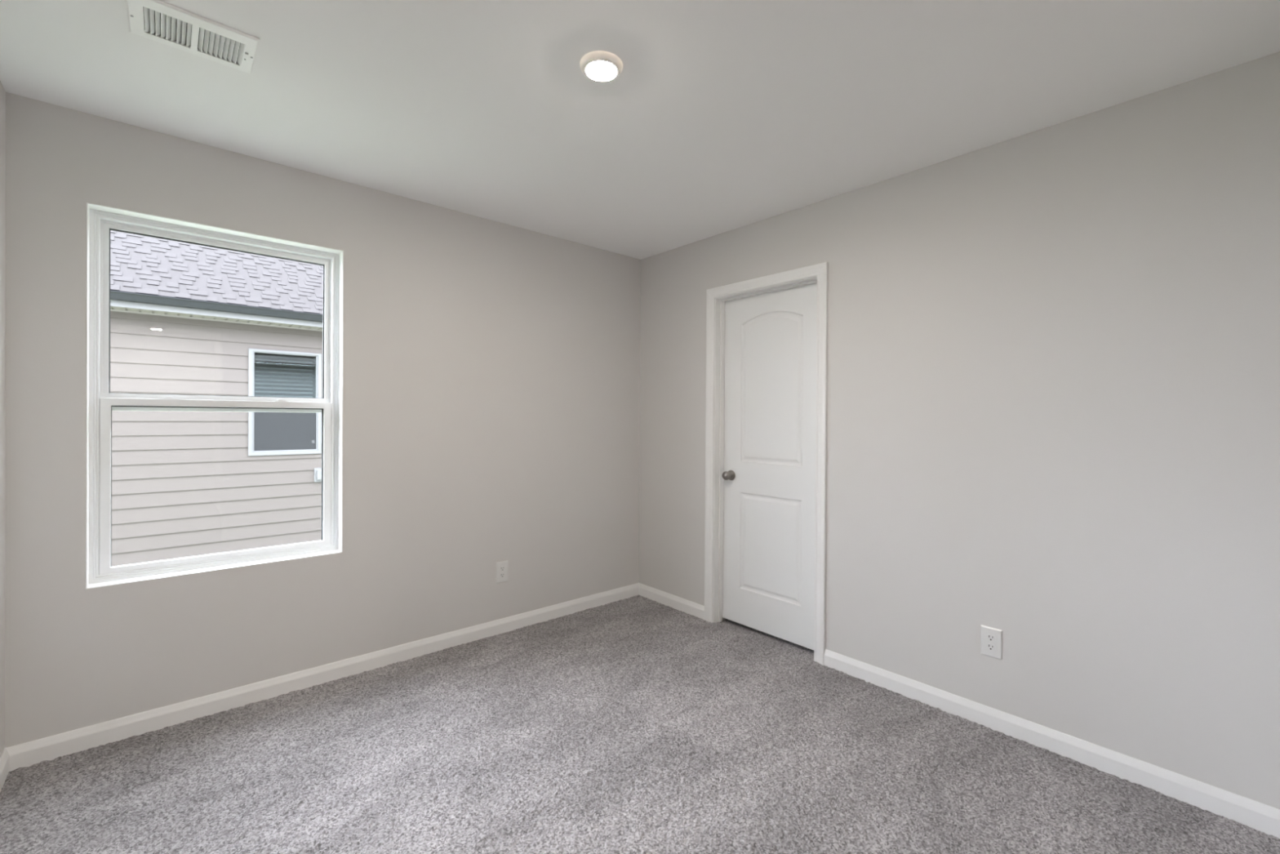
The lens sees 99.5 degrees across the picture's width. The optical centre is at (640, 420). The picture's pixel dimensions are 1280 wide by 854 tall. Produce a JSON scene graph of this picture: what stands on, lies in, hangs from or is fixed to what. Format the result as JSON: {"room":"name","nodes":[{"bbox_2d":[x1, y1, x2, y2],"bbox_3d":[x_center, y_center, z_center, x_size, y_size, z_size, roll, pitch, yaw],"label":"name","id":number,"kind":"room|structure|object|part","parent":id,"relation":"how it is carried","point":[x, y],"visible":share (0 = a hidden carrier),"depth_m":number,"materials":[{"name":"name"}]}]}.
{"room":"empty bedroom","nodes":[
{"label":"empty bedroom","id":0,"kind":"room"},
{"bbox_2d":[0,80,5,756],"bbox_3d":[-1.282,0.060,0.694,0.150,2.452,3.207,0,0,-41],"label":"wall","id":1,"kind":"structure","parent":0,"point":[2,93],"depth_m":1.91,"materials":[{"name":"white paint"}]},
{"bbox_2d":[0,747,8,791],"bbox_3d":[-1.267,1.238,0.796,0.012,0.092,3.090,0,0,-41],"label":"baseboard","id":2,"kind":"structure","parent":1,"relation":"attached to","point":[4,758],"depth_m":1.90,"materials":[{"name":"white wood"}]},
{"bbox_2d":[4,92,640,747],"bbox_3d":[-1.204,0.051,2.991,3.302,2.452,0.140,0,0,-41],"label":"wall","id":3,"kind":"structure","parent":0,"point":[491,368],"depth_m":2.71,"materials":[{"name":"white paint"}]},
{"bbox_2d":[85,202,343,588],"bbox_3d":[-1.850,-0.093,2.432,0.886,1.485,0.155,0,0,-41],"label":"window","id":4,"kind":"structure","parent":3,"relation":"in","point":[100,402],"depth_m":2.33,"materials":[{"name":"white"}]},
{"bbox_3d":[-1.883,-0.425,2.469,0.823,0.771,0.038,0,0,-41],"label":"sash","id":5,"kind":"part","parent":4,"relation":"part of","materials":[{"name":"clear glass"}]},
{"bbox_3d":[-1.865,0.266,2.448,0.824,0.712,0.026,0,0,-41],"label":"sash","id":6,"kind":"part","parent":4,"relation":"part of","materials":[{"name":"white plastic"}]},
{"bbox_2d":[6,582,638,771],"bbox_3d":[-1.149,1.229,2.950,3.035,0.092,0.012,0,0,-41],"label":"baseboard","id":7,"kind":"structure","parent":3,"relation":"attached to","point":[28,753],"depth_m":2.47,"materials":[{"name":"white wood"}]},
{"bbox_2d":[495,560,507,582],"bbox_3d":[-0.827,0.904,3.233,0.078,0.123,0.008,0,0,-41],"label":"wall outlet","id":8,"kind":"object","parent":3,"relation":"attached to","point":[501,567],"visible":1,"depth_m":3.23,"materials":[{"name":"white plastic"}]},
{"bbox_2d":[499,572,505,577],"bbox_3d":[-0.825,0.923,3.231,0.034,0.028,0.002,0,0,-41],"label":"receptacle","id":9,"kind":"object","parent":8,"relation":"attached to","point":[502,575],"depth_m":3.23,"materials":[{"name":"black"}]},
{"bbox_2d":[499,565,505,571],"bbox_3d":[-0.825,0.884,3.231,0.034,0.028,0.002,0,0,-41],"label":"receptacle","id":10,"kind":"object","parent":8,"relation":"attached to","point":[502,568],"depth_m":3.23,"materials":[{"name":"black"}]},
{"bbox_2d":[0,0,1279,259],"bbox_3d":[1.398,-1.177,0.506,4.450,0.060,7.290,0,0,-41],"label":"ceiling","id":11,"kind":"structure","parent":0,"point":[719,117],"depth_m":1.88,"materials":[{"name":"white paint"}]},
{"bbox_2d":[126,0,259,73],"bbox_3d":[-1.351,-1.195,1.641,0.298,0.075,0.218,0,0,-41],"label":"ceiling vent","id":12,"kind":"object","parent":11,"relation":"in","point":[160,18],"visible":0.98,"depth_m":1.63,"materials":[{"name":"white metal"}]},
{"bbox_2d":[579,50,622,81],"bbox_3d":[-0.129,-1.151,1.774,0.140,0.026,0.140,0,0,-41],"label":"recessed light","id":13,"kind":"object","parent":11,"relation":"in","point":[597,65],"visible":1,"depth_m":1.75,"materials":[{"name":"white plastic"}]},
{"bbox_2d":[715,618,813,660],"bbox_3d":[1.362,1.448,0.501,4.500,0.288,7.290,0,0,-41],"label":"floor","id":14,"kind":"structure","parent":0,"point":[802,651],"depth_m":3.19,"materials":[{"name":"grey carpet"}]},
{"bbox_2d":[0,595,1279,853],"bbox_3d":[-0.133,1.278,1.795,3.035,0.012,3.090,0,0,-41],"label":"carpet","id":15,"kind":"object","parent":14,"relation":"on","point":[637,724],"visible":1,"depth_m":1.95,"materials":[{"name":"grey carpet"}]},
{"bbox_2d":[639,51,1279,808],"bbox_3d":[1.097,0.067,2.787,0.117,2.452,3.207,0,0,-41],"label":"wall","id":16,"kind":"structure","parent":0,"point":[1053,393],"depth_m":2.10,"materials":[{"name":"white paint"}]},
{"bbox_2d":[638,582,704,619],"bbox_3d":[0.197,1.234,3.708,0.012,0.092,0.652,0,0,-41],"label":"baseboard","id":17,"kind":"structure","parent":16,"relation":"attached to","point":[677,602],"depth_m":3.68,"materials":[{"name":"white wood"}]},
{"bbox_2d":[704,262,828,665],"bbox_3d":[0.737,0.229,3.183,0.134,2.116,0.834,0,0,-41],"label":"door","id":18,"kind":"structure","parent":16,"relation":"in","point":[765,532],"depth_m":3.20,"materials":[{"name":"white wood"}]},
{"bbox_3d":[0.546,0.346,3.395,0.066,0.065,0.065,0,0,-41],"label":"knob","id":19,"kind":"part","parent":18,"relation":"part of","materials":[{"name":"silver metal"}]},
{"bbox_2d":[980,624,1002,659],"bbox_3d":[1.468,0.929,2.268,0.008,0.123,0.078,0,0,-41],"label":"wall outlet","id":20,"kind":"object","parent":16,"relation":"attached to","point":[991,638],"visible":1,"depth_m":2.26,"materials":[{"name":"white plastic"}]},
{"bbox_2d":[986,643,995,651],"bbox_3d":[1.466,0.949,2.266,0.002,0.028,0.034,0,0,-41],"label":"receptacle","id":21,"kind":"object","parent":20,"relation":"attached to","point":[989,646],"depth_m":2.27,"materials":[{"name":"white plastic"}]},
{"bbox_2d":[986,633,995,641],"bbox_3d":[1.466,0.910,2.266,0.002,0.028,0.034,0,0,-41],"label":"receptacle","id":22,"kind":"object","parent":20,"relation":"attached to","point":[989,637],"depth_m":2.27,"materials":[{"name":"white plastic"}]},
{"bbox_2d":[823,648,1279,838],"bbox_3d":[1.493,1.250,2.235,0.012,0.092,1.603,0,0,-41],"label":"baseboard","id":23,"kind":"structure","parent":16,"relation":"attached to","point":[1255,815],"depth_m":2.04,"materials":[{"name":"white wood"}]},
{"label":"outside","id":24,"kind":"structure","parent":0,"visible":0},
{"bbox_3d":[-13.290,2.214,19.040,80.000,0.200,39.830,0,0,-41],"label":"ground","id":25,"kind":"structure","parent":24,"visible":0},
{"bbox_2d":[110,230,323,566],"bbox_3d":[-5.700,-0.967,11.409,12.700,6.544,7.265,0,0,-41],"label":"neighboring house","id":26,"kind":"structure","parent":25,"relation":"on","point":[186,318],"depth_m":7.19,"materials":[{"name":"grey"}]},
{"bbox_2d":[254,354,313,397],"bbox_3d":[-5.094,-0.597,7.752,0.694,0.640,0.048,0,0,-41],"label":"blind","id":27,"kind":"object","parent":26,"relation":"hanging from","point":[255,354],"depth_m":7.74,"materials":[{"name":"grey"}]},
{"bbox_2d":[314,467,321,482],"bbox_3d":[-4.705,0.802,7.960,0.155,0.205,0.065,0,0,-41],"label":"outlet","id":28,"kind":"object","parent":26,"relation":"attached to","point":[317,471],"depth_m":7.93,"materials":[{"name":"grey plastic"}]}
]}

